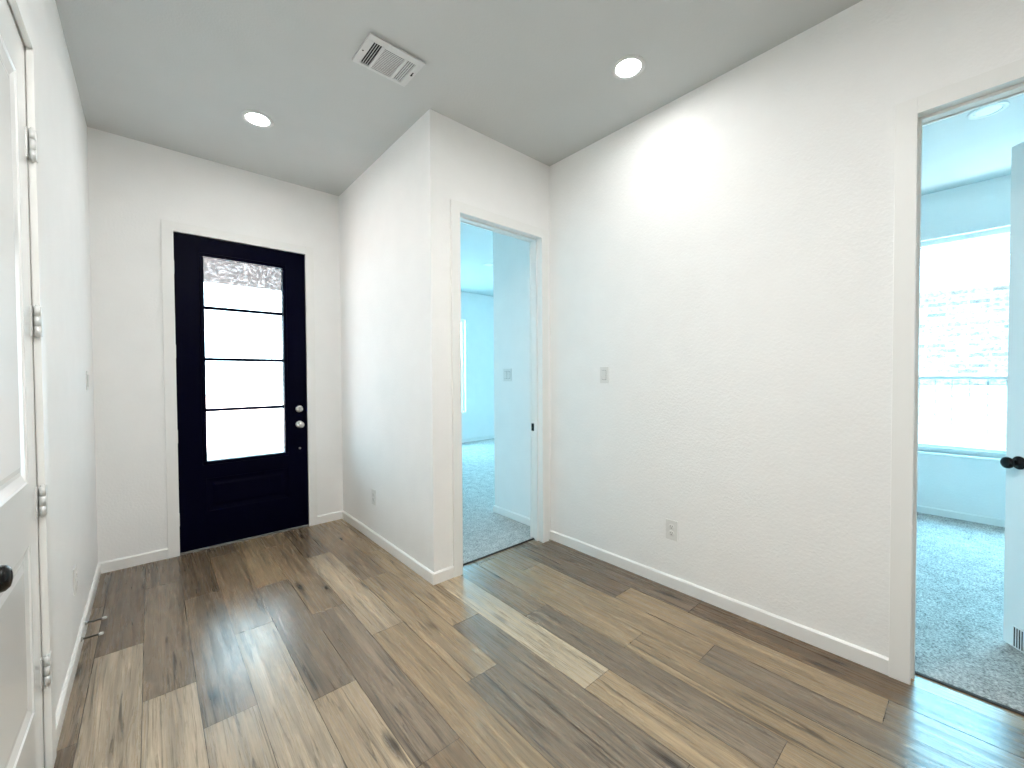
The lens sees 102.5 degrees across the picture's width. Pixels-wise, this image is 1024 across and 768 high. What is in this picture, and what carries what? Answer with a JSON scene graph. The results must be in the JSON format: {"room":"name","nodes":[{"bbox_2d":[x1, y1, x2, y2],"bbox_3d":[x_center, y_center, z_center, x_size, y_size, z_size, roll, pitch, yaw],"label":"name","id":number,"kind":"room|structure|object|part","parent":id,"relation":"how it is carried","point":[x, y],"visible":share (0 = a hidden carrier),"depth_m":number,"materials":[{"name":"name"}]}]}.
{"room":"entrance hall","nodes":[
{"label":"entrance hall","id":0,"kind":"room"},
{"bbox_2d":[23,0,97,712],"bbox_3d":[0.437,-0.135,-1.029,0.115,3.099,10.115,-1,1,-41],"label":"wall","id":1,"kind":"structure","parent":0,"point":[62,122],"depth_m":1.91,"materials":[{"name":"paint"}]},
{"bbox_2d":[0,0,52,767],"bbox_3d":[-1.331,0.108,1.094,0.101,2.428,0.821,-1,1,-41],"label":"door","id":2,"kind":"structure","parent":1,"relation":"in","point":[21,661],"depth_m":1.22,"materials":[{"name":"paint"}]},
{"bbox_3d":[-1.088,0.410,0.853,0.066,0.064,0.064,-1,1,-41],"label":"knob","id":3,"kind":"part","parent":2,"relation":"part of","materials":[{"name":"brown metal"}]},
{"bbox_2d":[7,0,56,767],"bbox_3d":[-1.372,0.078,1.045,0.133,2.515,0.947,-1,1,-41],"label":"door frame","id":4,"kind":"structure","parent":1,"relation":"attached to","point":[18,10],"depth_m":1.39,"materials":[{"name":"paint"}]},
{"bbox_2d":[73,564,77,594],"bbox_3d":[-2.112,0.946,1.989,0.009,0.124,0.078,-1,1,-41],"label":"wall outlet","id":5,"kind":"object","parent":1,"relation":"attached to","point":[75,582],"visible":1,"depth_m":1.97,"materials":[{"name":"white plastic"}]},
{"bbox_2d":[55,563,100,748],"bbox_3d":[0.455,1.325,-0.915,0.013,0.076,10.000,-1,1,-41],"label":"baseboard","id":6,"kind":"structure","parent":1,"relation":"attached to","point":[60,713],"depth_m":1.88,"materials":[{"name":"paint"}]},
{"bbox_2d":[86,371,88,389],"bbox_3d":[-2.593,-0.021,2.511,0.011,0.118,0.072,-1,1,-41],"label":"light switch","id":7,"kind":"object","parent":1,"relation":"attached to","point":[87,373],"visible":1,"depth_m":2.49,"materials":[{"name":"white plastic"}]},
{"bbox_2d":[81,632,103,641],"bbox_3d":[-2.100,1.262,2.057,0.081,0.022,0.022,-1,1,-41],"label":"door stop","id":8,"kind":"object","parent":1,"relation":"attached to","point":[100,633],"visible":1,"depth_m":2.05,"materials":[{"name":"silver metal"}]},
{"bbox_2d":[85,616,106,624],"bbox_3d":[-2.219,1.260,2.192,0.081,0.022,0.022,-1,1,-41],"label":"door stop","id":9,"kind":"object","parent":1,"relation":"attached to","point":[104,617],"visible":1,"depth_m":2.19,"materials":[{"name":"silver metal"}]},
{"bbox_2d":[87,127,342,562],"bbox_3d":[-2.335,-0.204,3.369,1.768,3.099,0.150,-1,1,-41],"label":"wall","id":10,"kind":"structure","parent":0,"point":[134,185],"depth_m":3.00,"materials":[{"name":"paint"}]},
{"bbox_2d":[100,510,342,573],"bbox_3d":[-2.229,1.257,3.374,1.653,0.076,0.013,-1,1,-41],"label":"baseboard","id":11,"kind":"structure","parent":10,"relation":"attached to","point":[148,557],"depth_m":2.98,"materials":[{"name":"paint"}]},
{"bbox_2d":[161,219,317,558],"bbox_3d":[-2.234,0.036,3.449,1.050,2.515,0.168,-1,1,-41],"label":"door frame","id":12,"kind":"structure","parent":10,"relation":"attached to","point":[167,227],"depth_m":3.09,"materials":[{"name":"paint"}]},
{"bbox_2d":[173,232,308,552],"bbox_3d":[-2.197,0.065,3.393,0.928,2.427,0.119,-1,1,-41],"label":"door","id":13,"kind":"structure","parent":10,"relation":"in","point":[224,500],"depth_m":3.34,"materials":[{"name":"black paint"}]},
{"bbox_3d":[-2.211,-0.197,3.416,0.605,1.659,0.061,-1,1,-41],"label":"glass moulding","id":14,"kind":"part","parent":13,"relation":"part of","materials":[{"name":"blue paint"}]},
{"bbox_3d":[-1.877,0.360,3.644,0.064,0.064,0.066,-1,1,-41],"label":"knob","id":15,"kind":"part","parent":13,"relation":"part of","materials":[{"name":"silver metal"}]},
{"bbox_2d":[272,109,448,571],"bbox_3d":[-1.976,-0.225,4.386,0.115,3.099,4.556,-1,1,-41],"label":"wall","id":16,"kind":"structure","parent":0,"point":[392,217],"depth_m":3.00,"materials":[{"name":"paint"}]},
{"bbox_2d":[372,489,375,505],"bbox_3d":[-1.134,0.926,3.365,0.009,0.124,0.078,-1,1,-41],"label":"wall outlet","id":17,"kind":"object","parent":16,"relation":"attached to","point":[373,490],"visible":1,"depth_m":3.35,"materials":[{"name":"white plastic"}]},
{"bbox_2d":[342,510,453,584],"bbox_3d":[-1.006,1.251,3.335,0.158,0.076,1.688,-1,1,-41],"label":"baseboard","id":18,"kind":"structure","parent":16,"relation":"attached to","point":[434,578],"depth_m":2.97,"materials":[{"name":"paint"}]},
{"bbox_2d":[269,290,493,452],"bbox_3d":[-1.756,-0.291,7.715,4.847,3.099,0.150,-1,1,-41],"label":"wall","id":19,"kind":"structure","parent":0,"point":[477,310],"depth_m":8.53,"materials":[{"name":"paint"}]},
{"bbox_2d":[461,320,463,411],"bbox_3d":[-1.601,-0.350,7.877,1.600,1.870,0.070,-1,1,-41],"label":"window","id":20,"kind":"structure","parent":19,"relation":"in","point":[462,321],"depth_m":8.36,"materials":[{"name":"white glass"}]},
{"bbox_2d":[462,435,493,442],"bbox_3d":[-0.456,1.191,6.289,4.632,0.076,3.740,-1,1,-41],"label":"baseboard","id":21,"kind":"structure","parent":19,"relation":"attached to","point":[492,436],"depth_m":8.54,"materials":[{"name":"paint"}]},
{"bbox_2d":[445,116,550,566],"bbox_3d":[-0.052,-0.212,3.122,1.102,3.099,0.115,-1,1,-41],"label":"wall","id":22,"kind":"structure","parent":0,"point":[482,172],"depth_m":2.93,"materials":[{"name":"paint"}]},
{"bbox_2d":[463,538,533,565],"bbox_3d":[-0.115,1.285,3.138,0.798,0.010,0.014,-1,1,-41],"label":"trim","id":23,"kind":"structure","parent":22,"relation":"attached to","point":[532,538],"depth_m":3.14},
{"bbox_2d":[450,199,548,577],"bbox_3d":[-0.098,0.031,3.086,0.918,2.515,0.151,-1,1,-41],"label":"door frame","id":24,"kind":"structure","parent":22,"relation":"attached to","point":[460,212],"depth_m":3.28,"materials":[{"name":"paint"}]},
{"bbox_2d":[493,232,529,517],"bbox_3d":[1.397,-0.255,4.942,3.580,3.099,0.700,-1,1,-41],"label":"wall partition","id":25,"kind":"structure","parent":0,"point":[510,255],"depth_m":3.82,"materials":[{"name":"paint"}]},
{"bbox_2d":[503,369,511,380],"bbox_3d":[-0.045,-0.085,3.866,0.011,0.118,0.118,-1,1,-41],"label":"light switch","id":26,"kind":"object","parent":25,"relation":"attached to","point":[507,373],"visible":1,"depth_m":3.86,"materials":[{"name":"white plastic"}]},
{"bbox_2d":[493,505,529,525],"bbox_3d":[1.397,1.206,4.971,3.593,0.076,0.714,-1,1,-41],"label":"baseboard","id":27,"kind":"structure","parent":25,"relation":"attached to","point":[512,515],"depth_m":3.84,"materials":[{"name":"paint"}]},
{"bbox_2d":[54,439,1023,767],"bbox_3d":[1.898,1.319,2.241,6.450,0.070,12.930,-1,1,-41],"label":"floor","id":28,"kind":"structure","parent":0,"point":[315,646],"depth_m":1.88,"materials":[{"name":"brown wood"}]},
{"bbox_2d":[180,524,308,554],"bbox_3d":[-2.229,1.286,3.475,0.910,0.014,0.162,-1,1,-41],"label":"threshold","id":29,"kind":"object","parent":28,"relation":"on","point":[306,525],"visible":0.45,"depth_m":3.38,"materials":[{"name":"metal"}]},
{"bbox_2d":[55,0,1023,296],"bbox_3d":[1.834,-1.828,2.119,7.000,0.150,13.600,-1,1,-41],"label":"ceiling","id":30,"kind":"structure","parent":0,"point":[535,78],"depth_m":2.30,"materials":[{"name":"paint"}]},
{"bbox_2d":[241,110,273,127],"bbox_3d":[-1.673,-1.740,2.702,0.183,0.008,0.183,-1,1,-41],"label":"recessed light","id":31,"kind":"object","parent":30,"relation":"in","point":[255,118],"visible":1,"depth_m":2.70,"materials":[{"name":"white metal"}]},
{"bbox_2d":[246,113,268,124],"bbox_3d":[-1.673,-1.742,2.702,0.127,0.004,0.127,-1,1,-23],"label":"diffuser","id":32,"kind":"object","parent":31,"relation":"attached to","point":[252,118],"depth_m":2.70,"materials":[{"name":"white plastic"}]},
{"bbox_2d":[352,32,424,86],"bbox_3d":[-0.663,-1.727,2.209,0.304,0.020,0.244,-1,3,-41],"label":"ceiling vent","id":33,"kind":"object","parent":30,"relation":"in","point":[375,54],"visible":1,"depth_m":2.20,"materials":[{"name":"white metal"}]},
{"bbox_2d":[483,263,492,266],"bbox_3d":[-0.354,-1.816,6.260,0.183,0.008,0.183,-1,1,-41],"label":"recessed light","id":34,"kind":"object","parent":30,"relation":"in","point":[484,264],"visible":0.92,"depth_m":6.24,"materials":[{"name":"white metal"}]},
{"bbox_2d":[611,55,645,79],"bbox_3d":[0.642,-1.745,2.268,0.183,0.008,0.183,-1,1,-41],"label":"recessed light","id":35,"kind":"object","parent":30,"relation":"in","point":[627,67],"visible":1,"depth_m":2.26,"materials":[{"name":"white plastic"}]},
{"bbox_2d":[616,59,639,75],"bbox_3d":[0.642,-1.746,2.268,0.127,0.004,0.127,-1,1,-23],"label":"diffuser","id":36,"kind":"object","parent":35,"relation":"attached to","point":[625,67],"depth_m":2.26,"materials":[{"name":"white plastic"}]},
{"bbox_2d":[967,101,1009,119],"bbox_3d":[3.077,-1.766,2.655,0.183,0.008,0.183,-1,1,-41],"label":"recessed light","id":37,"kind":"object","parent":30,"relation":"in","point":[995,108],"visible":0.96,"depth_m":2.65,"materials":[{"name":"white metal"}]},
{"bbox_2d":[973,104,1002,116],"bbox_3d":[3.077,-1.768,2.655,0.127,0.004,0.127,0,1,30],"label":"diffuser","id":38,"kind":"object","parent":37,"relation":"attached to","point":[986,111],"depth_m":2.65,"materials":[{"name":"white plastic"}]},
{"bbox_2d":[549,0,1023,657],"bbox_3d":[3.145,-0.174,0.239,0.115,3.099,8.440,-1,1,-41],"label":"wall","id":39,"kind":"structure","parent":0,"point":[726,251],"depth_m":2.22,"materials":[{"name":"paint"}]},
{"bbox_2d":[600,367,608,382],"bbox_3d":[0.664,-0.065,2.964,0.011,0.118,0.072,-1,1,-41],"label":"light switch","id":40,"kind":"object","parent":39,"relation":"attached to","point":[604,371],"visible":1,"depth_m":2.96,"materials":[{"name":"white plastic"}]},
{"bbox_2d":[666,519,677,540],"bbox_3d":[1.010,0.923,2.599,0.009,0.124,0.078,-1,1,-41],"label":"wall outlet","id":41,"kind":"object","parent":39,"relation":"attached to","point":[671,526],"visible":1,"depth_m":2.59,"materials":[{"name":"white plastic"}]},
{"bbox_2d":[550,530,888,675],"bbox_3d":[3.067,1.287,0.268,0.013,0.076,8.324,-1,1,-41],"label":"baseboard","id":42,"kind":"structure","parent":39,"relation":"attached to","point":[862,656],"depth_m":2.28,"materials":[{"name":"paint"}]},
{"bbox_2d":[888,58,1023,684],"bbox_3d":[2.031,0.050,1.509,0.151,2.515,0.923,-1,1,-41],"label":"door frame","id":43,"kind":"structure","parent":39,"relation":"attached to","point":[1004,82],"depth_m":1.77,"materials":[{"name":"paint"}]},
{"bbox_2d":[915,671,1023,715],"bbox_3d":[2.069,1.303,1.560,0.014,0.010,0.803,-1,1,-41],"label":"trim","id":44,"kind":"structure","parent":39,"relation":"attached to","point":[916,673],"depth_m":1.72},
{"bbox_2d":[1000,141,1023,652],"bbox_3d":[2.399,0.070,1.638,0.167,2.428,0.773,0,1,8],"label":"door","id":45,"kind":"structure","parent":39,"relation":"in","point":[1013,610],"depth_m":1.98,"materials":[{"name":"paint"}]},
{"bbox_3d":[2.398,0.378,1.971,0.066,0.064,0.064,0,1,8],"label":"knob","id":46,"kind":"part","parent":45,"relation":"part of","materials":[{"name":"brown metal"}]},
{"bbox_2d":[1012,625,1023,652],"bbox_3d":[2.415,1.226,1.863,0.006,0.105,0.272,0,1,8],"label":"vent grille","id":47,"kind":"object","parent":45,"relation":"attached to","point":[1017,630],"depth_m":1.97,"materials":[{"name":"white plastic"}]},
{"bbox_2d":[918,379,1006,449],"bbox_3d":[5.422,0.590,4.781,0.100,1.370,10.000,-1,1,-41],"label":"window","id":48,"kind":"structure","parent":0,"point":[951,412],"depth_m":4.85,"materials":[{"name":"glass"}]},
{"bbox_3d":[5.419,0.005,4.769,0.100,0.200,10.000,-1,1,-41],"label":"rail","id":49,"kind":"part","parent":48,"relation":"part of","materials":[{"name":"white plastic"}]},
{"bbox_2d":[917,175,1010,518],"bbox_3d":[4.228,-0.247,3.717,0.150,3.099,4.800,-1,1,-41],"label":"wall","id":50,"kind":"structure","parent":0,"point":[971,486],"depth_m":3.73,"materials":[{"name":"paint"}]},
{"bbox_2d":[918,450,1000,461],"bbox_3d":[4.624,0.671,3.206,0.082,0.022,2.670,-1,1,-41],"label":"window sill","id":51,"kind":"structure","parent":50,"relation":"attached to","point":[919,452],"depth_m":3.75,"materials":[{"name":"paint"}]},
{"bbox_2d":[917,505,1004,526],"bbox_3d":[4.175,1.215,3.691,0.013,0.076,4.600,-1,1,-41],"label":"baseboard","id":52,"kind":"structure","parent":50,"relation":"attached to","point":[921,509],"depth_m":3.75,"materials":[{"name":"paint"}]},
{"bbox_2d":[918,227,1009,457],"bbox_3d":[4.675,-0.351,3.236,0.070,2.020,2.590,-1,1,-41],"label":"window","id":53,"kind":"structure","parent":50,"relation":"in","point":[995,453],"depth_m":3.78,"materials":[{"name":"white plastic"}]},
{"bbox_3d":[4.679,0.290,3.249,0.030,0.648,2.500,-1,1,-41],"label":"sash","id":54,"kind":"part","parent":53,"relation":"part of","materials":[{"name":"white plastic"}]},
{"bbox_3d":[4.677,-0.050,3.242,0.040,0.032,2.500,-1,1,-41],"label":"meeting rail","id":55,"kind":"part","parent":53,"relation":"part of","materials":[{"name":"white plastic"}]},
{"label":"outside","id":56,"kind":"structure","parent":0,"visible":0},
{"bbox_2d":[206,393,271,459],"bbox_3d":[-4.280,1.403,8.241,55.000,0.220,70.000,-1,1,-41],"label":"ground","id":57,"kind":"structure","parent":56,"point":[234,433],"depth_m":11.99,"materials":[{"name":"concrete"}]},
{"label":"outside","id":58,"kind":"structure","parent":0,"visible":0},
{"bbox_2d":[203,258,280,290],"bbox_3d":[-3.659,-1.198,3.421,3.653,0.120,1.700,-1,1,-41],"label":"ceiling","id":59,"kind":"structure","parent":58,"point":[215,271],"depth_m":4.39,"materials":[{"name":"paint"}]}
]}

